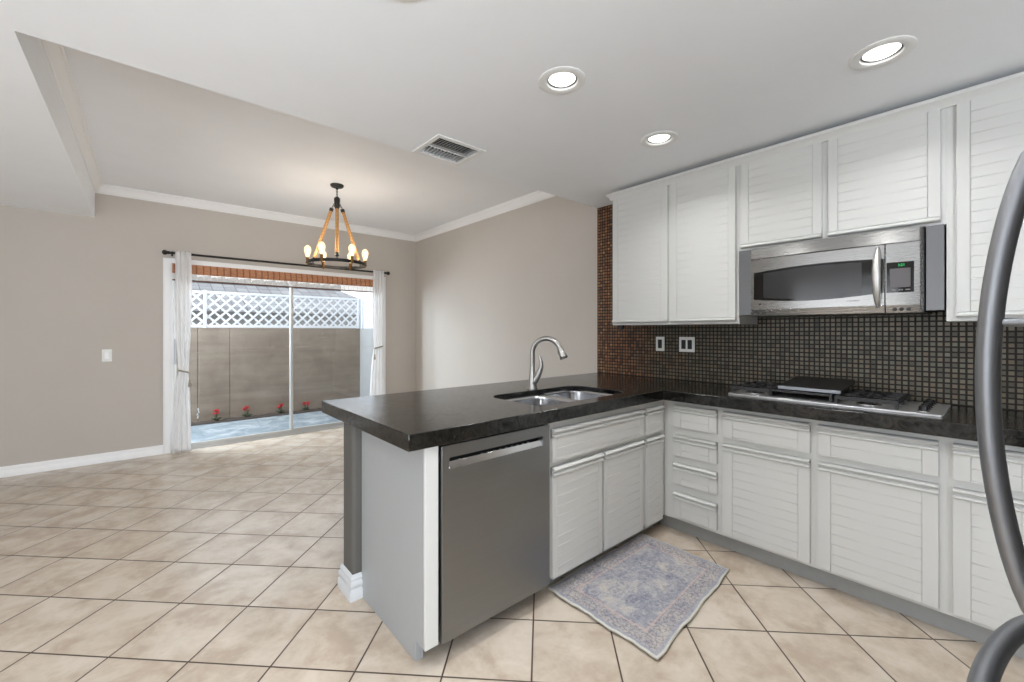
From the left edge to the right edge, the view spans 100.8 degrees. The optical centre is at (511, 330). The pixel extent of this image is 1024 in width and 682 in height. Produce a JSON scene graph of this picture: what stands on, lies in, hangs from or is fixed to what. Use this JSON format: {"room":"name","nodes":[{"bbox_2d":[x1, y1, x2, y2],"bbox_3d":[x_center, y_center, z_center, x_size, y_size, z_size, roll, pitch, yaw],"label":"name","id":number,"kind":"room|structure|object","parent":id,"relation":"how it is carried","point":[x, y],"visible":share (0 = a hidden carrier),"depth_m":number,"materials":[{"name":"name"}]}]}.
{"room":"kitchen","nodes":[
{"label":"kitchen","id":0,"kind":"room"},
{"bbox_2d":[0,193,415,466],"bbox_3d":[-3.852,-0.120,4.344,6.517,2.810,0.130,0,0,-41],"label":"wall","id":1,"kind":"structure","parent":0,"point":[73,288],"depth_m":4.16,"materials":[{"name":"paint"}]},
{"bbox_2d":[40,39,102,192],"bbox_3d":[-2.907,-1.381,2.845,0.058,0.088,3.374,0,0,-41],"label":"trim","id":2,"kind":"structure","parent":1,"relation":"attached to","point":[56,55],"depth_m":2.56,"materials":[{"name":"white wood"}]},
{"bbox_2d":[0,445,162,477],"bbox_3d":[-3.805,1.238,4.290,6.277,0.094,0.014,0,0,-41],"label":"baseboard","id":3,"kind":"structure","parent":1,"relation":"attached to","point":[42,466],"depth_m":4.02,"materials":[{"name":"white wood"}]},
{"bbox_2d":[102,349,111,361],"bbox_3d":[-3.969,0.240,4.150,0.072,0.120,0.010,0,0,-41],"label":"light switch","id":4,"kind":"object","parent":1,"relation":"attached to","point":[106,353],"visible":1,"depth_m":4.15,"materials":[{"name":"white plastic"}]},
{"bbox_2d":[96,184,415,241],"bbox_3d":[-2.718,-1.381,5.204,3.437,0.088,0.058,0,0,-41],"label":"trim","id":5,"kind":"structure","parent":1,"relation":"attached to","point":[107,189],"depth_m":4.83,"materials":[{"name":"white wood"}]},
{"bbox_2d":[172,263,372,292],"bbox_3d":[-2.707,-0.624,5.209,2.296,0.182,0.030,0,0,-41],"label":"woven shade","id":6,"kind":"object","parent":1,"relation":"attached to","point":[210,271],"visible":0.73,"depth_m":5.08,"materials":[{"name":"brown wood"}]},
{"bbox_2d":[163,258,385,453],"bbox_3d":[-2.763,0.259,5.273,2.444,2.052,0.152,0,0,-41],"label":"door frame","id":7,"kind":"structure","parent":1,"relation":"in","point":[169,314],"depth_m":4.66,"materials":[{"name":"white"}]},
{"bbox_2d":[162,250,389,274],"bbox_3d":[-2.686,-0.815,5.200,2.488,0.052,0.106,0,0,-41],"label":"curtain rod","id":8,"kind":"object","parent":1,"relation":"attached to","point":[164,252],"visible":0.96,"depth_m":4.91,"materials":[{"name":"metal"}]},
{"bbox_2d":[171,251,191,453],"bbox_3d":[-3.473,0.218,4.452,0.173,2.110,0.063,0,0,-29],"label":"curtain","id":9,"kind":"object","parent":8,"relation":"hanging from","point":[181,430],"visible":1,"depth_m":4.46,"materials":[{"name":"white fabric"}]},
{"bbox_2d":[370,270,384,395],"bbox_3d":[-1.866,0.218,5.839,0.062,2.110,0.232,0,0,44],"label":"curtain","id":10,"kind":"object","parent":8,"relation":"hanging from","point":[377,367],"visible":0.85,"depth_m":5.85,"materials":[{"name":"white fabric"}]},
{"bbox_2d":[344,423,361,574],"bbox_3d":[0.071,0.860,2.839,2.325,0.851,0.135,0,0,-41],"label":"wall","id":11,"kind":"structure","parent":0,"point":[352,435],"depth_m":2.05,"materials":[{"name":"paint"}]},
{"bbox_2d":[338,563,362,602],"bbox_3d":[0.057,1.226,2.826,2.323,0.118,0.171,0,0,-41],"label":"baseboard","id":12,"kind":"structure","parent":11,"relation":"attached to","point":[350,585],"depth_m":2.04,"materials":[{"name":"white wood"}]},
{"bbox_2d":[416,196,596,390],"bbox_3d":[1.084,-0.120,3.537,0.120,2.810,7.561,0,0,-41],"label":"wall","id":13,"kind":"structure","parent":0,"point":[487,289],"depth_m":4.73,"materials":[{"name":"paint"}]},
{"bbox_2d":[414,190,554,241],"bbox_3d":[-0.356,-1.381,5.059,0.058,0.088,3.374,0,0,-41],"label":"trim","id":14,"kind":"structure","parent":13,"relation":"attached to","point":[537,196],"depth_m":4.97,"materials":[{"name":"white wood"}]},
{"bbox_2d":[612,166,757,325],"bbox_3d":[1.196,-0.547,3.049,0.327,1.005,0.933,0,0,-41],"label":"upper cabinet","id":15,"kind":"object","parent":13,"relation":"attached to","point":[676,245],"visible":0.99,"depth_m":2.87,"materials":[{"name":"grey paint"}]},
{"bbox_2d":[606,71,1023,200],"bbox_3d":[1.637,-1.042,2.534,0.338,0.050,2.361,0,0,-41],"label":"crown molding","id":16,"kind":"structure","parent":15,"relation":"attached to","point":[1016,80],"depth_m":2.19,"materials":[{"name":"grey paint"}]},
{"bbox_2d":[597,204,1023,410],"bbox_3d":[1.657,-0.364,2.777,0.010,1.471,2.711,0,0,-41],"label":"backsplash","id":17,"kind":"structure","parent":13,"relation":"attached to","point":[922,356],"depth_m":2.56,"materials":[{"name":"brown tile"}]},
{"bbox_2d":[656,337,664,350],"bbox_3d":[1.164,0.101,3.331,0.009,0.112,0.072,0,0,-41],"label":"wall outlet","id":18,"kind":"object","parent":17,"relation":"attached to","point":[660,341],"visible":1,"depth_m":3.32,"materials":[{"name":"white plastic"}]},
{"bbox_2d":[658,340,661,347],"bbox_3d":[1.162,0.101,3.329,0.003,0.068,0.033,0,0,-41],"label":"socket","id":19,"kind":"object","parent":18,"relation":"attached to","point":[659,341],"depth_m":3.33,"materials":[{"name":"black plastic"}]},
{"bbox_2d":[679,337,694,351],"bbox_3d":[1.306,0.101,3.167,0.009,0.112,0.120,0,0,-41],"label":"wall outlet","id":20,"kind":"object","parent":17,"relation":"attached to","point":[686,344],"visible":1,"depth_m":3.16,"materials":[{"name":"white plastic"}]},
{"bbox_2d":[681,340,685,348],"bbox_3d":[1.288,0.101,3.183,0.003,0.068,0.033,0,0,-41],"label":"socket","id":21,"kind":"object","parent":20,"relation":"attached to","point":[683,342],"depth_m":3.18,"materials":[{"name":"black plastic"}]},
{"bbox_2d":[688,340,691,348],"bbox_3d":[1.320,0.101,3.147,0.003,0.068,0.033,0,0,-41],"label":"socket","id":22,"kind":"object","parent":20,"relation":"attached to","point":[689,341],"depth_m":3.14,"materials":[{"name":"black plastic"}]},
{"bbox_2d":[739,108,945,250],"bbox_3d":[1.794,-0.769,2.360,0.327,0.562,0.891,0,0,-41],"label":"upper cabinet","id":23,"kind":"object","parent":13,"relation":"attached to","point":[890,176],"visible":0.97,"depth_m":2.18,"materials":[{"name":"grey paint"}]},
{"bbox_2d":[739,250,750,315],"bbox_3d":[1.532,-0.291,2.666,0.318,0.392,0.074,0,0,-41],"label":"strip","id":24,"kind":"object","parent":23,"relation":"attached to","point":[744,256],"visible":0.6,"depth_m":2.56,"materials":[{"name":"metal"}]},
{"bbox_2d":[751,226,931,317],"bbox_3d":[1.756,-0.286,2.319,0.437,0.399,0.740,0,0,-41],"label":"microwave","id":25,"kind":"object","parent":23,"relation":"attached to","point":[883,272],"visible":1,"depth_m":2.16,"materials":[{"name":"silver metal"}]},
{"bbox_2d":[926,224,945,310],"bbox_3d":[2.065,-0.291,2.052,0.318,0.392,0.060,0,0,-41],"label":"strip","id":26,"kind":"object","parent":23,"relation":"attached to","point":[935,234],"visible":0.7,"depth_m":1.95,"materials":[{"name":"metal"}]},
{"bbox_2d":[946,86,1023,321],"bbox_3d":[2.250,-0.547,1.834,0.327,1.005,0.500,0,0,-41],"label":"upper cabinet","id":27,"kind":"object","parent":13,"relation":"attached to","point":[985,135],"visible":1,"depth_m":1.85,"materials":[{"name":"grey paint"}]},
{"bbox_2d":[0,0,1023,234],"bbox_3d":[-1.371,-1.278,1.486,6.277,0.355,7.441,0,0,-41],"label":"ceiling","id":28,"kind":"structure","parent":0,"point":[267,105],"depth_m":1.95,"materials":[{"name":"paint"}]},
{"bbox_2d":[304,183,367,269],"bbox_3d":[-1.707,-1.026,4.133,0.553,0.797,0.570,0,0,-41],"label":"chandelier","id":29,"kind":"object","parent":28,"relation":"hanging from","point":[320,247],"visible":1,"depth_m":4.11,"materials":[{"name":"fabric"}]},
{"bbox_2d":[304,245,310,264],"bbox_3d":[-1.946,-0.723,4.034,0.062,0.190,0.062,0,0,-41],"label":"bulb","id":30,"kind":"object","parent":29,"relation":"attached to","point":[307,249],"depth_m":4.02,"materials":[{"name":"white glass"}]},
{"bbox_2d":[318,242,324,261],"bbox_3d":[-1.741,-0.723,3.876,0.062,0.190,0.062,0,0,-41],"label":"bulb","id":31,"kind":"object","parent":29,"relation":"attached to","point":[321,246],"depth_m":3.86,"materials":[{"name":"white glass"}]},
{"bbox_2d":[322,251,326,268],"bbox_3d":[-1.912,-0.723,4.291,0.062,0.190,0.062,0,0,-41],"label":"bulb","id":32,"kind":"object","parent":29,"relation":"attached to","point":[324,256],"depth_m":4.28,"materials":[{"name":"white glass"}]},
{"bbox_2d":[347,253,351,269],"bbox_3d":[-1.673,-0.723,4.389,0.062,0.190,0.062,0,0,-41],"label":"bulb","id":33,"kind":"object","parent":29,"relation":"attached to","point":[349,267],"depth_m":4.38,"materials":[{"name":"white glass"}]},
{"bbox_2d":[348,244,354,263],"bbox_3d":[-1.502,-0.723,3.975,0.062,0.190,0.062,0,0,-41],"label":"bulb","id":34,"kind":"object","parent":29,"relation":"attached to","point":[351,247],"depth_m":3.96,"materials":[{"name":"white glass"}]},
{"bbox_2d":[362,249,367,267],"bbox_3d":[-1.468,-0.723,4.232,0.062,0.190,0.062,0,0,-41],"label":"bulb","id":35,"kind":"object","parent":29,"relation":"attached to","point":[364,253],"depth_m":4.22,"materials":[{"name":"white glass"}]},
{"bbox_2d":[397,0,419,1],"bbox_3d":[-0.343,-1.112,1.311,0.206,0.036,0.206,0,0,-41],"label":"recessed light","id":36,"kind":"object","parent":28,"relation":"in","point":[397,0],"visible":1,"depth_m":1.40,"materials":[{"name":"white"}]},
{"bbox_2d":[412,134,485,165],"bbox_3d":[-0.383,-1.121,2.583,0.336,0.057,0.300,0,0,-41],"label":"ceiling vent","id":37,"kind":"object","parent":28,"relation":"in","point":[439,142],"visible":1,"depth_m":2.60,"materials":[{"name":"white metal"}]},
{"bbox_2d":[539,66,585,94],"bbox_3d":[0.220,-1.112,1.862,0.206,0.036,0.206,0,0,-41],"label":"recessed light","id":38,"kind":"object","parent":28,"relation":"in","point":[560,80],"visible":0.98,"depth_m":1.85,"materials":[{"name":"white"}]},
{"bbox_2d":[640,131,677,146],"bbox_3d":[0.844,-1.112,2.429,0.206,0.036,0.206,0,0,-41],"label":"recessed light","id":39,"kind":"object","parent":28,"relation":"in","point":[659,138],"visible":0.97,"depth_m":2.42,"materials":[{"name":"white"}]},
{"bbox_2d":[848,35,916,69],"bbox_3d":[1.464,-1.112,1.679,0.206,0.036,0.206,0,0,-41],"label":"recessed light","id":40,"kind":"object","parent":28,"relation":"in","point":[886,51],"visible":0.96,"depth_m":1.67,"materials":[{"name":"white"}]},
{"bbox_2d":[0,427,1023,681],"bbox_3d":[-1.371,1.310,1.486,6.277,0.050,7.441,0,0,-41],"label":"floor","id":41,"kind":"structure","parent":0,"point":[221,563],"depth_m":1.93,"materials":[{"name":"tile"}]},
{"bbox_2d":[362,431,437,661],"bbox_3d":[-0.505,0.859,1.838,0.057,0.852,0.615,0,0,-41],"label":"peninsula end panel","id":42,"kind":"object","parent":41,"relation":"on","point":[400,486],"visible":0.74,"depth_m":1.73,"materials":[{"name":"paint"}]},
{"bbox_2d":[438,424,549,644],"bbox_3d":[-0.241,0.864,2.042,0.592,0.842,0.600,0,0,-41],"label":"dishwasher","id":43,"kind":"object","parent":41,"relation":"on","point":[494,490],"visible":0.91,"depth_m":1.78,"materials":[{"name":"grey metal"}]},
{"bbox_2d":[548,404,644,579],"bbox_3d":[0.302,0.813,2.506,0.816,0.760,0.607,0,0,-41],"label":"base cabinet","id":44,"kind":"object","parent":41,"relation":"on","point":[596,460],"visible":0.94,"depth_m":2.24,"materials":[{"name":"grey paint"}]},
{"bbox_2d":[550,522,657,582],"bbox_3d":[0.545,1.236,2.471,1.138,0.099,0.018,0,0,-41],"label":"trim","id":45,"kind":"structure","parent":41,"relation":"on","point":[644,528],"depth_m":2.43,"materials":[{"name":"paint"}]},
{"bbox_2d":[548,533,729,659],"bbox_3d":[0.690,1.271,2.147,0.858,0.015,0.605,0,0,-41],"label":"rug","id":46,"kind":"object","parent":41,"relation":"on","point":[646,589],"visible":1,"depth_m":2.08,"materials":[{"name":"fabric"}]},
{"bbox_2d":[642,400,664,527],"bbox_3d":[0.707,0.813,2.857,0.255,0.760,0.607,0,0,-41],"label":"base cabinet","id":47,"kind":"object","parent":41,"relation":"on","point":[653,420],"visible":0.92,"depth_m":2.62,"materials":[{"name":"grey paint"}]},
{"bbox_2d":[664,400,721,534],"bbox_3d":[1.292,0.809,2.765,0.570,0.752,0.359,0,0,-41],"label":"base cabinet","id":48,"kind":"object","parent":41,"relation":"on","point":[692,432],"visible":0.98,"depth_m":2.58,"materials":[{"name":"grey paint"}]},
{"bbox_2d":[722,408,814,567],"bbox_3d":[1.559,0.809,2.457,0.570,0.752,0.456,0,0,-41],"label":"base cabinet","id":49,"kind":"object","parent":41,"relation":"on","point":[768,460],"visible":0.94,"depth_m":2.25,"materials":[{"name":"grey paint"}]},
{"bbox_2d":[658,515,1023,658],"bbox_3d":[1.590,1.234,2.148,0.018,0.101,1.840,0,0,-41],"label":"toe kick","id":50,"kind":"structure","parent":41,"relation":"on","point":[955,625],"depth_m":2.08,"materials":[{"name":"paint"}]},
{"bbox_2d":[815,420,945,613],"bbox_3d":[1.859,0.809,2.112,0.570,0.752,0.458,0,0,-41],"label":"base cabinet","id":51,"kind":"object","parent":41,"relation":"on","point":[880,494],"visible":0.97,"depth_m":1.91,"materials":[{"name":"grey paint"}]},
{"bbox_2d":[322,372,1023,451],"bbox_3d":[0.768,0.402,2.004,2.364,0.062,2.710,0,0,-41],"label":"countertop","id":52,"kind":"structure","parent":51,"relation":"on","point":[414,420],"depth_m":2.03,"materials":[{"name":"stone"}]},
{"bbox_2d":[527,336,567,388],"bbox_3d":[0.221,0.201,2.680,0.269,0.340,0.068,0,0,26],"label":"faucet","id":53,"kind":"object","parent":52,"relation":"on","point":[534,377],"visible":1,"depth_m":2.70,"materials":[{"name":"silver metal"}]},
{"bbox_2d":[499,389,614,404],"bbox_3d":[0.286,0.495,2.496,0.820,0.198,0.502,0,0,-41],"label":"sink","id":54,"kind":"object","parent":52,"relation":"in","point":[569,395],"visible":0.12,"depth_m":2.60,"materials":[{"name":"metal"}]},
{"bbox_2d":[728,376,950,416],"bbox_3d":[1.715,0.322,2.288,0.420,0.098,0.892,0,0,-41],"label":"cooktop","id":55,"kind":"object","parent":52,"relation":"in","point":[816,390],"visible":1,"depth_m":2.21,"materials":[{"name":"metal"}]},
{"bbox_2d":[728,390,950,416],"bbox_3d":[1.715,0.367,2.288,0.420,0.008,0.892,0,0,-41],"label":"tray","id":56,"kind":"object","parent":55,"relation":"on","point":[908,407],"depth_m":2.12,"materials":[{"name":"metal"}]},
{"bbox_2d":[946,437,1023,630],"bbox_3d":[2.169,0.809,1.755,0.570,0.752,0.487,0,0,-41],"label":"base cabinet","id":57,"kind":"object","parent":41,"relation":"on","point":[979,592],"visible":0.73,"depth_m":1.70,"materials":[{"name":"grey paint"}]},
{"bbox_2d":[966,150,1023,681],"bbox_3d":[0.897,0.405,0.286,0.810,1.760,0.816,0,0,-41],"label":"refrigerator","id":58,"kind":"object","parent":41,"relation":"on","point":[990,662],"visible":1,"depth_m":0.72,"materials":[{"name":"metal"}]},
{"label":"outside","id":59,"kind":"structure","parent":0,"visible":0},
{"bbox_2d":[191,275,360,328],"bbox_3d":[-8.030,0.142,7.000,11.450,2.525,3.300,0,0,-41],"label":"house","id":60,"kind":"structure","parent":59,"point":[200,286],"depth_m":8.50,"materials":[{"name":"paint"}]},
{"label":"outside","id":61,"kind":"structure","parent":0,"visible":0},
{"bbox_2d":[191,411,340,442],"bbox_3d":[-3.488,1.370,5.925,10.500,0.070,1.779,0,0,-41],"label":"patio","id":62,"kind":"structure","parent":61,"point":[206,432],"depth_m":5.98,"materials":[{"name":"concrete"}]},
{"bbox_2d":[191,407,321,425],"bbox_3d":[-4.587,1.325,6.008,4.949,0.021,0.208,0,0,-41],"label":"soil","id":63,"kind":"object","parent":62,"relation":"on","point":[316,409],"visible":0.38,"depth_m":6.48,"materials":[{"name":"brown soil"}]},
{"bbox_2d":[212,409,220,420],"bbox_3d":[-4.338,1.235,6.222,0.129,0.183,0.142,0,0,-8],"label":"flower","id":64,"kind":"object","parent":63,"relation":"on","point":[216,413],"visible":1,"depth_m":6.21,"materials":[{"name":"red plant"}]},
{"bbox_2d":[242,406,251,416],"bbox_3d":[-4.059,1.233,6.486,0.139,0.186,0.122,0,0,-8],"label":"flower","id":65,"kind":"object","parent":63,"relation":"on","point":[246,407],"visible":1,"depth_m":6.46,"materials":[{"name":"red plant"}]},
{"bbox_2d":[276,404,284,413],"bbox_3d":[-3.713,1.240,6.791,0.108,0.174,0.146,0,0,28],"label":"flower","id":66,"kind":"object","parent":63,"relation":"on","point":[281,411],"visible":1,"depth_m":6.78,"materials":[{"name":"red plant"}]},
{"bbox_2d":[302,401,310,409],"bbox_3d":[-3.424,1.247,7.043,0.140,0.160,0.148,0,0,-20],"label":"flower","id":67,"kind":"object","parent":63,"relation":"on","point":[303,403],"visible":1,"depth_m":7.03,"materials":[{"name":"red plant"}]},
{"bbox_2d":[360,328,373,396],"bbox_3d":[-2.181,0.680,7.158,0.150,1.450,1.929,0,0,-41],"label":"wall","id":68,"kind":"structure","parent":62,"relation":"on","point":[366,334],"depth_m":7.53,"materials":[{"name":"paint"}]},
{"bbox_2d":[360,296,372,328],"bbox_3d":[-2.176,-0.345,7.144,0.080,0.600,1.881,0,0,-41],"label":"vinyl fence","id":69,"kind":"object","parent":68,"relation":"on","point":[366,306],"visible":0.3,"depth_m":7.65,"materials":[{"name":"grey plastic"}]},
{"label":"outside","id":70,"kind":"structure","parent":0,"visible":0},
{"bbox_2d":[177,328,359,422],"bbox_3d":[-5.452,0.680,5.496,6.970,1.450,0.151,0,0,-41],"label":"wall","id":71,"kind":"structure","parent":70,"point":[231,369],"depth_m":6.75,"materials":[{"name":"beige concrete"}]},
{"bbox_2d":[191,290,206,327],"bbox_3d":[-5.471,-0.323,5.461,2.496,0.565,0.040,0,0,-41],"label":"lattice screen","id":72,"kind":"object","parent":71,"relation":"on","point":[204,292],"visible":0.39,"depth_m":6.23,"materials":[{"name":"grey plastic"}]},
{"bbox_2d":[207,291,358,328],"bbox_3d":[-3.666,-0.323,7.027,2.276,0.565,0.040,0,0,-41],"label":"lattice screen","id":73,"kind":"object","parent":71,"relation":"on","point":[211,293],"visible":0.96,"depth_m":6.88,"materials":[{"name":"grey plastic"}]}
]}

